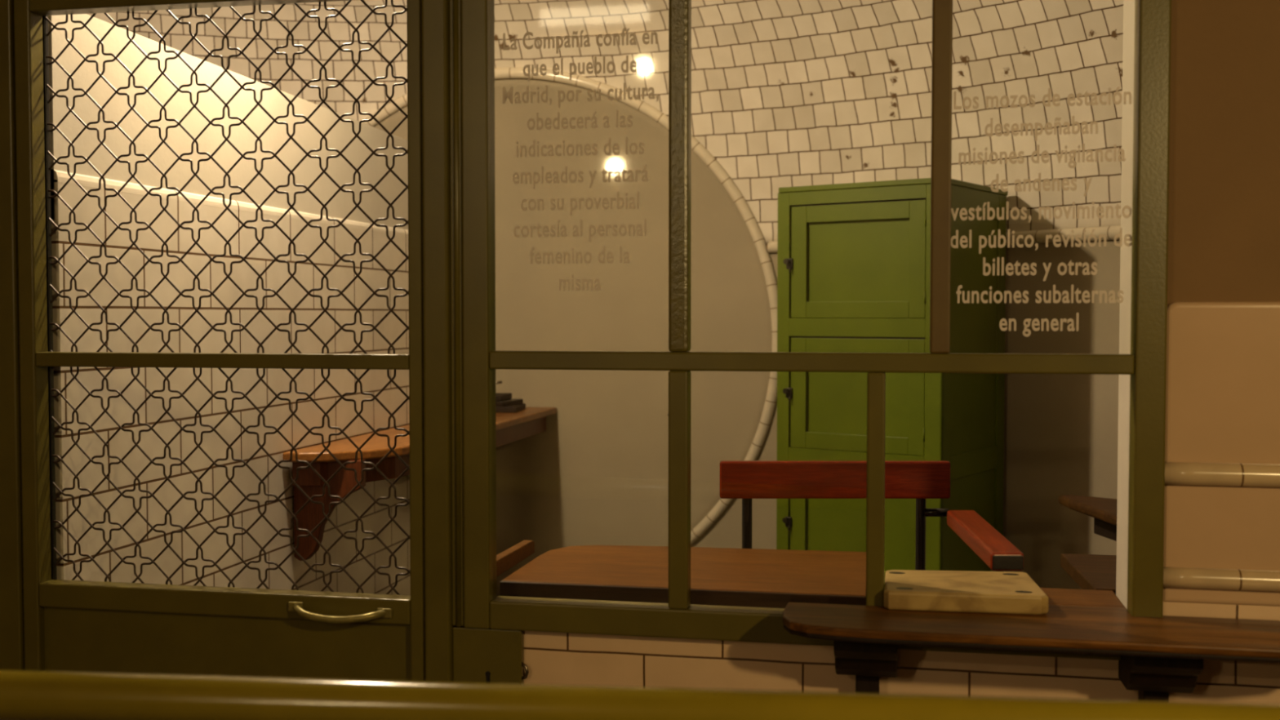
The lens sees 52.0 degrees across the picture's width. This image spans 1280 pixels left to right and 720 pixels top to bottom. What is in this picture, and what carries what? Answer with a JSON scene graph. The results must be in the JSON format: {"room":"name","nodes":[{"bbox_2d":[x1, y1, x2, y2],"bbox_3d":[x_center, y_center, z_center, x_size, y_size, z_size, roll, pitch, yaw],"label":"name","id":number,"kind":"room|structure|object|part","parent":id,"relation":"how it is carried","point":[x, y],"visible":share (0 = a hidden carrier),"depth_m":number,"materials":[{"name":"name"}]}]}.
{"room":"metro station","nodes":[
{"label":"metro station","id":0,"kind":"room"},
{"bbox_2d":[48,13,410,595],"bbox_3d":[-0.994,0.322,4.236,0.100,2.262,2.905,0,2,11],"label":"wall","id":1,"kind":"structure","parent":0,"point":[374,520],"depth_m":3.40,"materials":[{"name":"white tile"}]},
{"bbox_2d":[282,407,556,560],"bbox_3d":[-0.693,0.398,4.700,0.297,0.327,1.940,0,2,11],"label":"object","id":2,"kind":"object","parent":1,"relation":"attached to","point":[526,422],"visible":0.55,"depth_m":3.85,"materials":[{"name":"brown wood"}]},
{"bbox_2d":[495,403,525,413],"bbox_3d":[-0.570,0.197,5.408,0.162,0.024,0.221,0,2,5],"label":"ledger","id":3,"kind":"object","parent":2,"relation":"on","point":[512,408],"visible":0.53,"depth_m":5.30,"materials":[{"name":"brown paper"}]},
{"bbox_2d":[495,398,523,406],"bbox_3d":[-0.590,0.174,5.411,0.146,0.020,0.201,1,2,20],"label":"ledger","id":4,"kind":"object","parent":3,"relation":"on","point":[509,402],"visible":0.48,"depth_m":5.37,"materials":[{"name":"black"}]},
{"bbox_2d":[495,392,511,400],"bbox_3d":[-0.610,0.153,5.415,0.122,0.022,0.191,0,2,8],"label":"ledger","id":5,"kind":"object","parent":4,"relation":"on","point":[499,396],"visible":0.48,"depth_m":5.39,"materials":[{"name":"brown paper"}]},
{"bbox_2d":[87,0,1123,244],"bbox_3d":[-0.421,-0.962,4.233,6.316,1.062,2.792,1,2,18],"label":"ceiling","id":6,"kind":"structure","parent":0,"point":[785,93],"depth_m":5.00,"materials":[{"name":"white tile"}]},
{"bbox_2d":[496,240,1119,596],"bbox_3d":[-0.405,0.508,4.335,6.316,1.883,2.683,1,2,18],"label":"wall","id":7,"kind":"structure","parent":0,"point":[1061,430],"depth_m":4.57,"materials":[{"name":"beige paint"}]},
{"bbox_2d":[363,66,777,544],"bbox_3d":[-0.346,-0.081,5.508,1.896,2.255,0.248,0,2,11],"label":"trim","id":8,"kind":"structure","parent":7,"relation":"attached to","point":[642,106],"depth_m":5.33,"materials":[{"name":"tile"}]},
{"bbox_2d":[373,78,771,593],"bbox_3d":[-0.524,-0.083,5.554,2.214,2.210,0.222,0,2,9],"label":"wall niche","id":9,"kind":"object","parent":7,"relation":"in","point":[597,474],"visible":0.52,"depth_m":5.54,"materials":[{"name":"beige paint"}]},
{"bbox_2d":[496,540,866,608],"bbox_3d":[0.103,0.554,2.829,0.770,0.296,0.482,0,2,11],"label":"desk","id":10,"kind":"object","parent":7,"relation":"attached to","point":[720,576],"visible":0.52,"depth_m":2.72,"materials":[{"name":"brown wood"}]},
{"bbox_2d":[766,225,1120,253],"bbox_3d":[1.567,-0.405,3.861,0.578,0.048,3.527,-1,2,-28],"label":"trim","id":11,"kind":"structure","parent":7,"relation":"attached to","point":[1039,236],"depth_m":4.51,"materials":[{"name":"ceramic"}]},
{"bbox_2d":[1040,587,1124,607],"bbox_3d":[0.750,0.457,2.484,0.298,0.023,0.148,0,2,11],"label":"board","id":12,"kind":"object","parent":7,"relation":"attached to","point":[1055,596],"visible":0.32,"depth_m":2.46,"materials":[{"name":"brown wood"}]},
{"bbox_2d":[1057,494,1117,541],"bbox_3d":[1.616,0.418,2.844,1.618,0.077,0.306,2,3,43],"label":"corner shelf","id":13,"kind":"object","parent":7,"relation":"attached to","point":[1104,510],"visible":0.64,"depth_m":3.29,"materials":[{"name":"brown wood"}]},
{"bbox_2d":[524,0,1279,704],"bbox_3d":[1.097,-0.481,2.324,2.672,4.000,0.190,0,2,11],"label":"wall","id":14,"kind":"structure","parent":0,"point":[1222,503],"depth_m":2.30,"materials":[{"name":"white tile"}]},
{"bbox_2d":[453,626,528,684],"bbox_3d":[-0.286,1.016,2.594,0.154,0.989,0.060,0,2,11],"label":"lock plate","id":15,"kind":"object","parent":14,"relation":"attached to","point":[485,655],"visible":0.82,"depth_m":2.55,"materials":[{"name":"green metal"}]},
{"bbox_2d":[461,0,1171,660],"bbox_3d":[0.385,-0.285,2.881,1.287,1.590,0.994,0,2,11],"label":"window","id":16,"kind":"structure","parent":14,"relation":"in","point":[1145,365],"depth_m":2.43,"materials":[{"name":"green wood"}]},
{"bbox_3d":[0.292,0.498,2.451,1.180,0.055,0.056,0,2,11],"label":"sill","id":17,"kind":"part","parent":16,"relation":"part of","materials":[{"name":"green wood"}]},
{"bbox_3d":[0.291,0.004,2.432,1.180,0.035,0.044,0,2,11],"label":"rail","id":18,"kind":"part","parent":16,"relation":"part of","materials":[{"name":"green wood"}]},
{"bbox_2d":[833,640,897,693],"bbox_3d":[0.404,0.566,2.344,0.108,0.186,0.164,0,2,11],"label":"shelf bracket","id":19,"kind":"object","parent":14,"relation":"attached to","point":[868,662],"visible":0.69,"depth_m":2.30,"materials":[{"name":"brown wood"}]},
{"bbox_3d":[0.416,0.611,2.399,0.042,0.093,0.054,0,2,11],"label":"leg","id":20,"kind":"part","parent":19,"relation":"part of","materials":[{"name":"brown wood"}]},
{"bbox_2d":[1118,655,1203,701],"bbox_3d":[0.889,0.569,2.247,0.108,0.186,0.164,0,2,11],"label":"shelf bracket","id":21,"kind":"object","parent":14,"relation":"attached to","point":[1154,677],"visible":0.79,"depth_m":2.21,"materials":[{"name":"brown wood"}]},
{"bbox_2d":[782,602,1279,662],"bbox_3d":[0.715,0.463,2.275,0.930,0.023,0.272,0,2,11],"label":"shelf","id":22,"kind":"object","parent":21,"relation":"on","point":[1068,628],"visible":0.91,"depth_m":2.21,"materials":[{"name":"brown wood"}]},
{"bbox_2d":[884,569,1048,614],"bbox_3d":[0.600,0.427,2.436,0.286,0.036,0.235,0,2,11],"label":"marble slab","id":23,"kind":"object","parent":22,"relation":"on","point":[955,591],"visible":1,"depth_m":2.35,"materials":[{"name":"beige stone"}]},
{"bbox_3d":[0.900,0.614,2.302,0.042,0.093,0.054,0,2,11],"label":"leg","id":24,"kind":"part","parent":21,"relation":"part of","materials":[{"name":"brown wood"}]},
{"bbox_3d":[-0.081,1.653,-0.345,10.000,0.080,12.300,0,2,11],"label":"floor","id":25,"kind":"structure","parent":0,"visible":0},
{"bbox_2d":[0,0,24,719],"bbox_3d":[-1.321,0.194,2.771,0.068,2.620,0.075,0,2,11],"label":"post","id":26,"kind":"object","parent":25,"relation":"on","point":[11,586],"visible":0.6,"depth_m":2.73,"materials":[{"name":"wood"}]},
{"bbox_2d":[421,0,464,681],"bbox_3d":[-0.375,0.201,2.581,0.078,2.620,0.084,0,2,11],"label":"post","id":27,"kind":"object","parent":25,"relation":"on","point":[441,20],"visible":0.77,"depth_m":2.54,"materials":[{"name":"wood"}]},
{"bbox_2d":[13,0,425,681],"bbox_3d":[-0.854,0.273,2.662,0.883,2.407,0.104,0,2,12],"label":"door","id":28,"kind":"structure","parent":27,"relation":"attached to","point":[72,625],"depth_m":2.68,"materials":[{"name":"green metal"}]},
{"bbox_3d":[-0.841,-0.126,2.686,0.842,1.221,0.012,0,2,11],"label":"grille frame","id":29,"kind":"part","parent":28,"relation":"part of","materials":[{"name":"wood"}]},
{"bbox_3d":[-0.849,-0.823,2.632,0.819,0.218,0.046,0,2,11],"label":"rail","id":30,"kind":"part","parent":28,"relation":"part of","materials":[{"name":"green wood"}]},
{"bbox_3d":[-0.848,0.001,2.661,0.819,0.030,0.044,0,2,11],"label":"rail","id":31,"kind":"part","parent":28,"relation":"part of","materials":[{"name":"green wood"}]},
{"bbox_3d":[-0.849,0.492,2.677,0.819,0.050,0.046,0,2,11],"label":"rail","id":32,"kind":"part","parent":28,"relation":"part of","materials":[{"name":"green wood"}]},
{"bbox_2d":[45,0,408,354],"bbox_3d":[-0.844,-0.362,2.678,0.843,0.736,0.008,0,2,11],"label":"grille","id":33,"kind":"object","parent":28,"relation":"attached to","point":[49,314],"depth_m":2.68,"materials":[{"name":"metal"}]},
{"bbox_3d":[-0.848,0.946,2.695,0.823,0.862,0.014,0,2,11],"label":"kick panel","id":34,"kind":"part","parent":28,"relation":"part of","materials":[{"name":"green wood"}]},
{"bbox_2d":[51,366,410,595],"bbox_3d":[-0.844,0.235,2.699,0.843,0.486,0.008,0,2,11],"label":"grille","id":35,"kind":"object","parent":28,"relation":"attached to","point":[54,577],"depth_m":2.70,"materials":[{"name":"metal"}]},
{"bbox_3d":[-0.598,0.499,2.583,0.220,0.032,0.045,0,2,11],"label":"handle","id":36,"kind":"part","parent":28,"relation":"part of","materials":[{"name":"gold metal"}]},
{"bbox_2d":[0,670,1279,719],"bbox_3d":[0.302,0.967,1.536,6.033,1.160,0.059,0,2,5],"label":"rail","id":37,"kind":"object","parent":25,"relation":"on","point":[24,695],"visible":1,"depth_m":1.54,"materials":[{"name":"gold metal"}]},
{"bbox_2d":[719,460,1023,571],"bbox_3d":[0.493,0.876,2.965,0.598,1.244,0.582,0,2,0],"label":"chair","id":38,"kind":"object","parent":25,"relation":"on","point":[745,480],"visible":0.5,"depth_m":3.18,"materials":[{"name":"red wood"}]},
{"bbox_3d":[0.474,0.291,3.195,0.560,0.091,0.026,0,2,0],"label":"backrest","id":39,"kind":"part","parent":38,"relation":"part of","materials":[{"name":"red wood"}]},
{"bbox_3d":[0.752,0.391,2.881,0.068,0.059,0.443,0,2,2],"label":"armrest","id":40,"kind":"part","parent":38,"relation":"part of","materials":[{"name":"red wood"}]},
{"bbox_2d":[776,177,1008,584],"bbox_3d":[0.880,0.422,4.601,0.609,2.036,0.586,1,2,36],"label":"locker","id":41,"kind":"object","parent":25,"relation":"on","point":[854,260],"visible":0.61,"depth_m":4.39,"materials":[{"name":"paint"}]},
{"bbox_3d":[0.724,0.564,4.399,0.490,0.376,0.019,1,2,36],"label":"door","id":42,"kind":"part","parent":41,"relation":"part of","materials":[{"name":"green paint"}]},
{"bbox_3d":[0.729,0.564,4.405,0.380,0.269,0.004,1,2,36],"label":"panel","id":43,"kind":"part","parent":41,"relation":"part of","materials":[{"name":"green paint"}]},
{"bbox_3d":[0.724,0.116,4.384,0.490,0.377,0.019,1,2,36],"label":"door","id":44,"kind":"part","parent":41,"relation":"part of","materials":[{"name":"green paint"}]},
{"bbox_3d":[0.729,0.117,4.390,0.380,0.270,0.004,1,2,36],"label":"panel","id":45,"kind":"part","parent":41,"relation":"part of","materials":[{"name":"green paint"}]},
{"bbox_3d":[0.724,-0.330,4.368,0.490,0.380,0.019,1,2,36],"label":"door","id":46,"kind":"part","parent":41,"relation":"part of","materials":[{"name":"green paint"}]},
{"bbox_3d":[0.729,-0.330,4.374,0.380,0.273,0.004,1,2,36],"label":"panel","id":47,"kind":"part","parent":41,"relation":"part of","materials":[{"name":"green paint"}]},
{"bbox_3d":[0.726,0.439,4.391,0.605,2.018,0.022,1,2,36],"label":"frame","id":48,"kind":"part","parent":41,"relation":"part of","materials":[{"name":"green paint"}]},
{"bbox_2d":[1060,553,1116,594],"bbox_3d":[1.120,0.972,2.702,0.456,1.070,0.380,0,2,11],"label":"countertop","id":49,"kind":"structure","parent":25,"relation":"on","point":[1089,571],"depth_m":2.74,"materials":[{"name":"brown wood"}]}
]}

